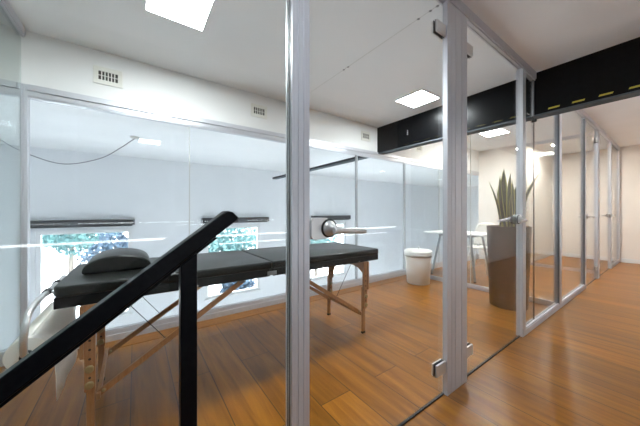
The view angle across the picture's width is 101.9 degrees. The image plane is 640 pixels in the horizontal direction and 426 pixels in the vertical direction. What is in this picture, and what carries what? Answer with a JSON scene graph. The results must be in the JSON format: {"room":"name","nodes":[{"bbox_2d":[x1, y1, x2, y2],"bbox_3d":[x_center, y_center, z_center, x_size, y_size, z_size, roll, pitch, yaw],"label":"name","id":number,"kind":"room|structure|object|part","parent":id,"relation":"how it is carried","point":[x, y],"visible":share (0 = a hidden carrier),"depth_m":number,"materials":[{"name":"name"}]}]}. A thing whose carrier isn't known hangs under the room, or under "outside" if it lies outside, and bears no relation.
{"room":"office corridor","nodes":[
{"label":"office corridor","id":0,"kind":"room"},
{"bbox_2d":[0,0,24,369],"bbox_3d":[-1.621,-0.120,1.102,0.050,2.440,1.935,0,0,-35],"label":"glass","id":1,"kind":"object","parent":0,"point":[6,9],"visible":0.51,"depth_m":1.73,"materials":[{"name":"glass"}]},
{"bbox_3d":[-1.621,-1.310,1.102,0.050,0.060,1.935,0,0,-35],"label":"head rail","id":2,"kind":"part","parent":1,"relation":"part of","materials":[{"name":"metal"}]},
{"bbox_2d":[0,144,442,349],"bbox_3d":[-0.393,1.130,9.422,18.700,5.340,0.200,0,0,-35],"label":"wall","id":3,"kind":"structure","parent":0,"point":[154,193],"depth_m":6.80,"materials":[{"name":"paint"}]},
{"bbox_2d":[30,219,134,227],"bbox_3d":[-5.209,0.253,5.782,1.770,0.164,0.134,0,0,-35],"label":"roller blind","id":4,"kind":"object","parent":3,"relation":"attached to","point":[111,222],"visible":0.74,"depth_m":5.67,"materials":[{"name":"grey metal"}]},
{"bbox_2d":[36,229,132,317],"bbox_3d":[-5.257,1.452,5.875,1.680,2.085,0.130,0,0,-35],"label":"window","id":5,"kind":"structure","parent":3,"relation":"in","point":[38,234],"depth_m":5.47,"materials":[{"name":"white paint"}]},
{"bbox_2d":[205,225,260,300],"bbox_3d":[-2.578,1.452,7.785,1.660,2.085,0.130,0,0,-35],"label":"window","id":6,"kind":"structure","parent":3,"relation":"in","point":[255,289],"depth_m":7.99,"materials":[{"name":"white paint"}]},
{"bbox_3d":[-2.554,2.478,7.752,1.660,0.035,0.050,0,0,-35],"label":"sill","id":7,"kind":"part","parent":6,"relation":"part of","materials":[{"name":"white paint"}]},
{"bbox_2d":[201,217,268,223],"bbox_3d":[-2.465,0.240,7.738,1.990,0.159,0.134,0,0,-35],"label":"roller blind","id":8,"kind":"object","parent":3,"relation":"attached to","point":[240,219],"visible":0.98,"depth_m":7.86,"materials":[{"name":"grey metal"}]},
{"bbox_2d":[77,275,406,357],"bbox_3d":[-0.254,1.099,3.181,4.520,0.003,0.165,0,0,-35],"label":"trim","id":9,"kind":"structure","parent":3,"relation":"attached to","point":[153,335],"depth_m":2.70,"materials":[{"name":"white wood"}]},
{"bbox_2d":[310,222,345,280],"bbox_3d":[0.297,1.452,9.834,1.800,2.085,0.130,0,0,-35],"label":"window","id":10,"kind":"structure","parent":3,"relation":"in","point":[343,223],"depth_m":10.07,"materials":[{"name":"white paint"}]},
{"bbox_3d":[0.320,2.478,9.801,1.800,0.035,0.050,0,0,-35],"label":"sill","id":11,"kind":"part","parent":10,"relation":"part of","materials":[{"name":"white paint"}]},
{"bbox_2d":[311,215,350,219],"bbox_3d":[0.450,0.218,9.817,1.810,0.174,0.134,0,0,-35],"label":"roller blind","id":12,"kind":"object","parent":3,"relation":"attached to","point":[337,217],"visible":0.7,"depth_m":9.89,"materials":[{"name":"grey metal"}]},
{"bbox_2d":[0,23,478,171],"bbox_3d":[1.300,-1.242,4.464,10.700,0.595,0.120,0,0,-35],"label":"wall","id":13,"kind":"structure","parent":0,"point":[36,59],"depth_m":2.40,"materials":[{"name":"paint"}]},
{"bbox_2d":[93,65,122,88],"bbox_3d":[-1.784,-1.138,2.187,0.194,0.144,0.008,0,0,-35],"label":"air vent","id":14,"kind":"object","parent":13,"relation":"in","point":[101,75],"visible":1,"depth_m":2.18,"materials":[{"name":"grey plastic"}]},
{"bbox_2d":[98,71,115,82],"bbox_3d":[-1.784,-1.138,2.187,0.128,0.072,0.004,0,0,-35],"label":"grille","id":15,"kind":"object","parent":14,"relation":"attached to","point":[103,76],"depth_m":2.18,"materials":[{"name":"white plastic"}]},
{"bbox_2d":[251,103,266,118],"bbox_3d":[-0.694,-1.150,2.963,0.194,0.144,0.008,0,0,-35],"label":"air vent","id":16,"kind":"object","parent":13,"relation":"in","point":[259,111],"visible":1,"depth_m":2.96,"materials":[{"name":"grey"}]},
{"bbox_2d":[361,130,369,141],"bbox_3d":[0.698,-1.155,3.956,0.194,0.144,0.008,0,0,-35],"label":"air vent","id":17,"kind":"object","parent":13,"relation":"in","point":[365,136],"visible":1,"depth_m":3.95,"materials":[{"name":"grey"}]},
{"bbox_2d":[416,146,421,152],"bbox_3d":[1.818,-1.170,4.754,0.194,0.144,0.008,0,0,-35],"label":"air vent","id":18,"kind":"object","parent":13,"relation":"in","point":[418,149],"visible":0.77,"depth_m":4.76,"materials":[{"name":"grey"}]},
{"bbox_2d":[0,95,478,187],"bbox_3d":[1.018,-1.440,7.444,18.900,0.200,5.060,0,0,-35],"label":"ceiling","id":19,"kind":"structure","parent":0,"point":[52,126],"depth_m":5.08,"materials":[{"name":"paint"}]},
{"bbox_2d":[0,136,139,163],"bbox_3d":[-4.053,-1.049,4.110,1.979,0.587,0.150,0,0,-35],"label":"cable","id":20,"kind":"object","parent":19,"relation":"hanging from","point":[132,137],"visible":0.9,"depth_m":4.30,"materials":[{"name":"grey plastic"}]},
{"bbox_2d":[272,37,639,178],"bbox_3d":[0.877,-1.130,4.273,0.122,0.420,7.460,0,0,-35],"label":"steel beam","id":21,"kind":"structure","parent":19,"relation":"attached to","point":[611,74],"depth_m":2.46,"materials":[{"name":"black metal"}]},
{"bbox_2d":[0,79,478,366],"bbox_3d":[1.301,0.077,4.420,10.690,2.045,0.072,0,0,-35],"label":"window frame","id":22,"kind":"structure","parent":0,"point":[25,93],"depth_m":2.34,"materials":[{"name":"metal"}]},
{"bbox_3d":[-2.617,1.050,1.632,0.992,0.100,0.064,0,0,-35],"label":"floor rail","id":23,"kind":"part","parent":22,"relation":"part of","materials":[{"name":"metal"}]},
{"bbox_3d":[-2.615,-0.897,1.629,0.992,0.094,0.072,0,0,-35],"label":"head rail","id":24,"kind":"part","parent":22,"relation":"part of","materials":[{"name":"metal"}]},
{"bbox_3d":[-2.198,0.077,1.933,0.040,2.045,0.060,0,0,-35],"label":"post","id":25,"kind":"part","parent":22,"relation":"part of","materials":[{"name":"metal"}]},
{"bbox_3d":[1.721,-0.897,4.720,9.578,0.094,0.072,0,0,-35],"label":"head rail","id":26,"kind":"part","parent":22,"relation":"part of","materials":[{"name":"metal"}]},
{"bbox_3d":[1.719,1.050,4.723,9.578,0.100,0.064,0,0,-35],"label":"floor rail","id":27,"kind":"part","parent":22,"relation":"part of","materials":[{"name":"metal"}]},
{"bbox_2d":[0,255,639,425],"bbox_3d":[1.647,1.200,2.513,12.000,0.200,3.700,0,0,-35],"label":"floor","id":28,"kind":"structure","parent":0,"point":[580,366],"depth_m":1.84,"materials":[{"name":"brown wood"}]},
{"bbox_2d":[2,302,76,400],"bbox_3d":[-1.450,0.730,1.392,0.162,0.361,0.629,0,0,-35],"label":"chair","id":29,"kind":"object","parent":28,"relation":"on","point":[50,321],"visible":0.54,"depth_m":1.28,"materials":[{"name":"white plastic"}]},
{"bbox_2d":[19,242,377,425],"bbox_3d":[-0.530,0.722,2.022,2.290,0.754,0.806,0,0,-35],"label":"massage table","id":30,"kind":"object","parent":28,"relation":"on","point":[73,289],"visible":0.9,"depth_m":1.61,"materials":[{"name":"black leather"}]},
{"bbox_3d":[-1.106,0.755,1.245,0.036,0.036,0.014,0,0,-35],"label":"knob","id":31,"kind":"part","parent":30,"relation":"part of","materials":[{"name":"gold metal"}]},
{"bbox_3d":[-1.106,0.832,1.245,0.036,0.036,0.014,0,0,-35],"label":"knob","id":32,"kind":"part","parent":30,"relation":"part of","materials":[{"name":"gold metal"}]},
{"bbox_3d":[-1.117,0.657,1.260,0.042,0.416,0.022,0,0,-35],"label":"leg","id":33,"kind":"part","parent":30,"relation":"part of","materials":[{"name":"brown wood"}]},
{"bbox_3d":[-1.403,0.832,1.661,0.036,0.036,0.014,0,0,-35],"label":"knob","id":34,"kind":"part","parent":30,"relation":"part of","materials":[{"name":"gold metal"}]},
{"bbox_3d":[-1.413,0.657,1.676,0.042,0.416,0.022,0,0,-35],"label":"leg","id":35,"kind":"part","parent":30,"relation":"part of","materials":[{"name":"brown wood"}]},
{"bbox_2d":[81,248,150,274],"bbox_3d":[-1.283,0.298,1.665,0.323,0.092,0.400,0,0,-35],"label":"bolster","id":36,"kind":"object","parent":30,"relation":"on","point":[118,259],"visible":0.9,"depth_m":1.52,"materials":[{"name":"black leather"}]},
{"bbox_3d":[-0.976,0.422,1.766,1.069,0.052,0.666,0,0,-35],"label":"frame","id":37,"kind":"part","parent":30,"relation":"part of","materials":[{"name":"black paint"}]},
{"bbox_3d":[-0.083,0.422,2.404,1.074,0.052,0.666,0,0,-35],"label":"frame","id":38,"kind":"part","parent":30,"relation":"part of","materials":[{"name":"black leather"}]},
{"bbox_3d":[0.108,0.657,2.760,0.042,0.416,0.022,0,0,-35],"label":"leg","id":39,"kind":"part","parent":30,"relation":"part of","materials":[{"name":"brown wood"}]},
{"bbox_3d":[0.404,0.657,2.344,0.042,0.416,0.022,0,0,-35],"label":"leg","id":40,"kind":"part","parent":30,"relation":"part of","materials":[{"name":"brown wood"}]},
{"bbox_2d":[404,246,432,285],"bbox_3d":[1.526,0.819,4.035,0.412,0.561,0.412,0,0,-35],"label":"waste bin","id":41,"kind":"object","parent":28,"relation":"on","point":[418,260],"visible":1,"depth_m":3.88,"materials":[{"name":"white plastic"}]},
{"bbox_3d":[1.526,0.613,4.035,0.412,0.070,0.412,0,0,-35],"label":"lid","id":42,"kind":"part","parent":41,"relation":"part of","materials":[{"name":"white plastic"}]},
{"bbox_2d":[423,230,487,282],"bbox_3d":[2.427,0.724,4.469,0.700,0.752,0.980,0,0,-35],"label":"table","id":43,"kind":"object","parent":28,"relation":"on","point":[482,235],"visible":0.55,"depth_m":4.36,"materials":[{"name":"white paint"}]},
{"bbox_3d":[2.047,0.744,4.579,0.173,0.694,0.030,0,0,24],"label":"leg","id":44,"kind":"part","parent":43,"relation":"part of","materials":[{"name":"grey metal"}]},
{"bbox_3d":[2.401,0.744,4.082,0.032,0.693,0.156,0,0,0],"label":"leg","id":45,"kind":"part","parent":43,"relation":"part of","materials":[{"name":"grey metal"}]},
{"bbox_3d":[2.800,0.744,4.367,0.156,0.693,0.032,0,0,20],"label":"leg","id":46,"kind":"part","parent":43,"relation":"part of","materials":[{"name":"grey metal"}]},
{"bbox_2d":[467,222,495,275],"bbox_3d":[2.970,0.650,4.770,0.536,0.903,0.431,0,0,-35],"label":"chair","id":47,"kind":"object","parent":28,"relation":"on","point":[481,227],"visible":0.41,"depth_m":4.93,"materials":[{"name":"plastic"}]},
{"bbox_3d":[2.931,0.648,4.743,0.422,0.044,0.431,0,0,-35],"label":"seat","id":48,"kind":"part","parent":47,"relation":"part of","materials":[{"name":"white plastic"}]},
{"bbox_3d":[3.123,0.415,4.879,0.161,0.433,0.408,0,0,-35],"label":"backrest","id":49,"kind":"part","parent":47,"relation":"part of","materials":[{"name":"white plastic"}]},
{"bbox_3d":[2.885,0.884,4.515,0.025,0.435,0.135,0,0,11],"label":"leg","id":50,"kind":"part","parent":47,"relation":"part of","materials":[{"name":"white paint"}]},
{"bbox_2d":[486,169,538,310],"bbox_3d":[2.236,0.292,3.062,0.482,1.614,0.446,0,0,-35],"label":"potted snake plant","id":51,"kind":"object","parent":28,"relation":"on","point":[501,238],"visible":0.83,"depth_m":2.95,"materials":[{"name":"green plant"}]},
{"bbox_3d":[2.214,0.632,3.052,0.436,0.934,0.436,0,0,-35],"label":"planter","id":52,"kind":"part","parent":51,"relation":"part of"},
{"bbox_2d":[0,0,639,126],"bbox_3d":[-0.628,-1.440,0.743,6.440,0.200,3.700,0,0,-35],"label":"ceiling","id":53,"kind":"structure","parent":0,"point":[242,43],"depth_m":2.03,"materials":[{"name":"paint"}]},
{"bbox_2d":[144,0,215,31],"bbox_3d":[-0.904,-1.334,1.664,0.364,0.012,0.364,0,0,-35],"label":"recessed light","id":54,"kind":"object","parent":53,"relation":"in","point":[194,14],"visible":1,"depth_m":1.71,"materials":[{"name":"white paint"}]},
{"bbox_2d":[395,89,440,107],"bbox_3d":[1.153,-1.334,3.069,0.364,0.012,0.364,0,0,-35],"label":"recessed light","id":55,"kind":"object","parent":53,"relation":"in","point":[420,97],"visible":1,"depth_m":3.04,"materials":[{"name":"white paint"}]},
{"bbox_2d":[430,275,442,281],"bbox_3d":[1.891,1.067,4.186,0.050,0.065,0.204,0,0,-35],"label":"metal frame","id":56,"kind":"object","parent":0,"point":[432,277],"depth_m":4.17,"materials":[{"name":"metal"}]},
{"bbox_2d":[286,0,619,425],"bbox_3d":[2.758,-0.165,3.004,9.419,2.530,0.050,0,0,-35],"label":"wall","id":57,"kind":"structure","parent":0,"point":[457,17],"depth_m":1.60,"materials":[{"name":"metal"}]},
{"bbox_3d":[-0.084,-0.083,0.978,0.074,2.365,0.050,0,0,-35],"label":"post","id":58,"kind":"part","parent":57,"relation":"part of","materials":[{"name":"metal"}]},
{"bbox_2d":[310,4,439,92],"bbox_3d":[0.289,-1.338,2.355,0.020,0.003,1.700,0,0,-35],"label":"trim","id":59,"kind":"structure","parent":57,"relation":"attached to","point":[439,4],"depth_m":2.02,"materials":[{"name":"grey plastic"}]},
{"bbox_2d":[310,19,445,425],"bbox_3d":[0.347,-0.080,1.285,0.978,2.358,0.173,0,0,-35],"label":"door","id":60,"kind":"structure","parent":57,"relation":"in","point":[320,228],"depth_m":1.05,"materials":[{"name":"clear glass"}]},
{"bbox_3d":[0.050,0.065,1.018,0.062,0.062,0.052,0,0,-35],"label":"handle","id":61,"kind":"part","parent":60,"relation":"part of","materials":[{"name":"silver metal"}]},
{"bbox_3d":[0.119,0.073,1.036,0.164,0.031,0.031,0,0,-35],"label":"lever","id":62,"kind":"part","parent":60,"relation":"part of","materials":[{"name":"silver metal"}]},
{"bbox_3d":[0.851,-0.083,1.632,0.240,2.365,0.030,0,0,-35],"label":"post","id":63,"kind":"part","parent":57,"relation":"part of","materials":[{"name":"metal"}]},
{"bbox_3d":[0.491,-1.302,1.388,3.850,0.075,0.050,0,0,-35],"label":"head rail","id":64,"kind":"part","parent":57,"relation":"part of","materials":[{"name":"metal"}]},
{"bbox_2d":[467,42,527,376],"bbox_3d":[1.354,-0.080,2.003,1.006,2.358,0.173,0,0,-35],"label":"door","id":65,"kind":"structure","parent":57,"relation":"in","point":[514,219],"depth_m":1.96,"materials":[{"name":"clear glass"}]},
{"bbox_3d":[1.795,-0.083,2.317,0.070,2.365,0.050,0,0,-35],"label":"post","id":66,"kind":"part","parent":57,"relation":"part of","materials":[{"name":"metal"}]},
{"bbox_3d":[2.267,1.070,2.654,1.088,0.060,0.050,0,0,-35],"label":"floor rail","id":67,"kind":"part","parent":57,"relation":"part of","materials":[{"name":"metal"}]},
{"bbox_3d":[2.746,-0.128,2.995,0.090,2.455,0.050,0,0,-35],"label":"post","id":68,"kind":"part","parent":57,"relation":"part of","materials":[{"name":"metal"}]},
{"bbox_3d":[3.280,1.070,3.376,1.220,0.060,0.050,0,0,-35],"label":"floor rail","id":69,"kind":"part","parent":57,"relation":"part of","materials":[{"name":"metal"}]},
{"bbox_3d":[4.380,-1.393,4.161,5.434,0.075,0.050,0,0,-35],"label":"head rail","id":70,"kind":"part","parent":57,"relation":"part of","materials":[{"name":"metal"}]},
{"bbox_3d":[3.805,-0.128,3.750,0.070,2.455,0.050,0,0,-35],"label":"post","id":71,"kind":"part","parent":57,"relation":"part of","materials":[{"name":"metal"}]},
{"bbox_2d":[577,129,596,285],"bbox_3d":[4.192,-0.125,4.027,0.874,2.448,0.173,0,0,-35],"label":"door","id":72,"kind":"structure","parent":57,"relation":"in","point":[594,138],"depth_m":4.24,"materials":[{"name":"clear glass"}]},
{"bbox_3d":[4.191,-0.130,4.026,0.872,2.439,0.010,0,0,-35],"label":"glass pane","id":73,"kind":"part","parent":72,"relation":"part of","materials":[{"name":"clear glass"}]},
{"bbox_3d":[4.607,-0.128,4.322,0.140,2.455,0.050,0,0,-35],"label":"post","id":74,"kind":"part","parent":57,"relation":"part of","materials":[{"name":"metal"}]},
{"bbox_2d":[600,134,614,274],"bbox_3d":[5.143,-0.125,4.705,1.174,2.448,0.173,0,0,-35],"label":"door","id":75,"kind":"structure","parent":57,"relation":"in","point":[605,215],"depth_m":4.72,"materials":[{"name":"clear glass"}]},
{"bbox_3d":[5.144,-0.130,4.705,1.172,2.439,0.010,0,0,-35],"label":"glass pane","id":76,"kind":"part","parent":75,"relation":"part of","materials":[{"name":"clear glass"}]},
{"bbox_3d":[5.653,-0.128,5.068,0.070,2.455,0.050,0,0,-35],"label":"post","id":77,"kind":"part","parent":57,"relation":"part of","materials":[{"name":"metal"}]},
{"bbox_3d":[6.113,-0.157,5.396,1.058,2.394,0.010,0,0,-35],"label":"glass pane","id":78,"kind":"part","parent":57,"relation":"part of","materials":[{"name":"clear glass"}]},
{"bbox_3d":[6.113,1.070,5.396,1.060,0.060,0.050,0,0,-35],"label":"floor rail","id":79,"kind":"part","parent":57,"relation":"part of","materials":[{"name":"metal"}]},
{"bbox_3d":[6.569,-0.128,5.721,0.059,2.455,0.050,0,0,-35],"label":"post","id":80,"kind":"part","parent":57,"relation":"part of","materials":[{"name":"metal"}]},
{"bbox_2d":[467,186,478,254],"bbox_3d":[1.088,1.080,7.346,18.940,5.240,5.300,0,0,-35],"label":"wall","id":81,"kind":"structure","parent":0,"point":[474,190],"depth_m":13.65,"materials":[{"name":"paint"}]},
{"bbox_2d":[479,252,593,261],"bbox_3d":[5.152,1.058,6.038,2.748,0.085,0.965,0,0,-8],"label":"baseboard","id":82,"kind":"structure","parent":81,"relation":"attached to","point":[550,253],"depth_m":6.20,"materials":[{"name":"white paint"}]},
{"bbox_2d":[467,135,488,291],"bbox_3d":[2.250,-0.003,3.683,0.050,2.204,0.276,0,0,-35],"label":"metal frame","id":83,"kind":"object","parent":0,"point":[469,285],"depth_m":3.77,"materials":[{"name":"metal"}]},
{"bbox_2d":[479,145,552,257],"bbox_3d":[4.853,-0.165,6.389,2.080,2.530,0.870,0,0,-35],"label":"wall","id":84,"kind":"structure","parent":0,"point":[492,162],"depth_m":5.99,"materials":[{"name":"paint"}]},
{"bbox_2d":[395,37,639,155],"bbox_3d":[4.343,-1.485,4.287,5.550,0.110,3.700,0,0,-35],"label":"ceiling","id":85,"kind":"structure","parent":0,"point":[620,120],"depth_m":4.50,"materials":[{"name":"paint"}]},
{"bbox_2d":[479,128,509,136],"bbox_3d":[3.134,-1.424,4.666,0.364,0.012,0.364,0,0,-35],"label":"recessed light","id":86,"kind":"object","parent":85,"relation":"in","point":[499,131],"visible":0.99,"depth_m":4.63,"materials":[{"name":"white paint"}]},
{"bbox_2d":[526,139,553,146],"bbox_3d":[4.449,-1.396,5.249,0.050,0.068,0.429,0,0,-35],"label":"metal frame","id":87,"kind":"object","parent":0,"point":[551,141],"depth_m":5.22,"materials":[{"name":"metal"}]},
{"bbox_2d":[529,296,553,305],"bbox_3d":[2.658,1.067,3.110,0.050,0.066,0.224,0,0,-35],"label":"metal frame","id":88,"kind":"object","parent":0,"point":[536,300],"depth_m":3.10,"materials":[{"name":"metal"}]},
{"bbox_3d":[2.165,1.073,3.802,0.050,0.055,1.935,0,0,-35],"label":"floor rail","id":89,"kind":"part","parent":88,"relation":"part of","materials":[{"name":"metal"}]},
{"bbox_2d":[530,262,553,267],"bbox_3d":[4.469,1.069,5.222,0.050,0.061,0.361,0,0,-35],"label":"metal frame","id":90,"kind":"object","parent":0,"point":[535,264],"depth_m":5.20,"materials":[{"name":"metal"}]},
{"bbox_2d":[562,134,579,140],"bbox_3d":[4.717,-1.395,4.873,0.050,0.068,0.233,0,0,-35],"label":"metal frame","id":91,"kind":"object","parent":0,"point":[578,135],"depth_m":4.86,"materials":[{"name":"metal"}]},
{"bbox_3d":[4.613,-1.400,5.020,0.050,0.060,1.078,0,0,-35],"label":"head rail","id":92,"kind":"part","parent":91,"relation":"part of","materials":[{"name":"metal"}]},
{"bbox_2d":[562,266,579,271],"bbox_3d":[4.717,1.070,4.873,0.050,0.060,0.233,0,0,-35],"label":"metal frame","id":93,"kind":"object","parent":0,"point":[563,268],"depth_m":4.86,"materials":[{"name":"metal"}]},
{"bbox_3d":[4.613,1.073,5.020,0.050,0.055,1.078,0,0,-35],"label":"floor rail","id":94,"kind":"part","parent":93,"relation":"part of","materials":[{"name":"metal"}]},
{"bbox_2d":[586,132,593,136],"bbox_3d":[4.863,-1.395,4.669,0.050,0.066,0.088,0,0,-35],"label":"metal frame","id":95,"kind":"object","parent":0,"point":[590,133],"depth_m":4.65,"materials":[{"name":"metal"}]},
{"bbox_2d":[553,144,639,261],"bbox_3d":[6.808,-0.220,5.541,0.120,2.640,2.880,0,0,-35],"label":"wall","id":96,"kind":"structure","parent":0,"point":[629,155],"depth_m":6.07,"materials":[{"name":"paint"}]},
{"bbox_2d":[621,258,639,263],"bbox_3d":[7.067,1.058,5.062,0.014,0.085,1.560,0,0,-35],"label":"baseboard","id":97,"kind":"structure","parent":96,"relation":"attached to","point":[622,259],"depth_m":5.59,"materials":[{"name":"white paint"}]},
{"label":"outside","id":98,"kind":"structure","parent":0,"visible":0},
{"bbox_2d":[42,228,342,317],"bbox_3d":[-13.630,4.000,32.039,65.000,0.200,52.000,0,0,-35],"label":"ground","id":99,"kind":"structure","parent":98,"point":[54,265],"depth_m":17.60,"materials":[{"name":"white"}]},
{"bbox_2d":[42,232,116,273],"bbox_3d":[-10.708,2.036,11.358,3.218,3.732,3.554,0,0,-35],"label":"tree","id":100,"kind":"object","parent":99,"relation":"on","point":[63,242],"visible":0.41,"depth_m":10.71,"materials":[{"name":"green plant"}]},
{"bbox_2d":[76,232,127,263],"bbox_3d":[-7.800,2.147,9.786,1.951,3.512,2.265,0,0,-35],"label":"tree","id":101,"kind":"object","parent":99,"relation":"on","point":[122,241],"visible":0.23,"depth_m":9.37,"materials":[{"name":"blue plant"}]},
{"bbox_2d":[208,228,255,252],"bbox_3d":[-3.862,2.046,12.007,3.368,3.715,3.675,0,0,-35],"label":"tree","id":102,"kind":"object","parent":99,"relation":"on","point":[226,238],"visible":0.47,"depth_m":11.25,"materials":[{"name":"green plant"}]},
{"bbox_2d":[219,279,255,292],"bbox_3d":[-2.964,2.962,9.257,1.361,1.887,1.442,0,0,-35],"label":"shrub","id":103,"kind":"object","parent":99,"relation":"on","point":[249,283],"visible":0.22,"depth_m":8.97,"materials":[{"name":"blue plant"}]},
{"bbox_2d":[310,224,342,276],"bbox_3d":[-0.179,2.122,15.077,3.421,3.563,3.534,0,0,5],"label":"tree","id":104,"kind":"object","parent":99,"relation":"on","point":[333,239],"visible":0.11,"depth_m":14.79,"materials":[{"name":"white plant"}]},
{"bbox_3d":[-1.364,1.080,-0.929,3.540,5.240,1.830,0,0,-35],"label":"wall","id":105,"kind":"structure","parent":0,"visible":0},
{"bbox_3d":[-1.120,2.160,-0.522,2.430,1.720,1.130,0,0,-35],"label":"stairs","id":106,"kind":"structure","parent":105,"relation":"attached to","visible":0},
{"bbox_2d":[0,211,237,425],"bbox_3d":[-1.241,1.048,0.002,2.477,2.103,0.088,0,0,-35],"label":"stair handrail","id":107,"kind":"object","parent":106,"relation":"on","point":[183,256],"visible":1,"depth_m":0.60,"materials":[{"name":"black metal"}]},
{"bbox_3d":[-0.331,0.601,0.650,0.037,0.998,0.037,0,0,-35],"label":"post","id":108,"kind":"part","parent":107,"relation":"part of","materials":[{"name":"black metal"}]}
]}

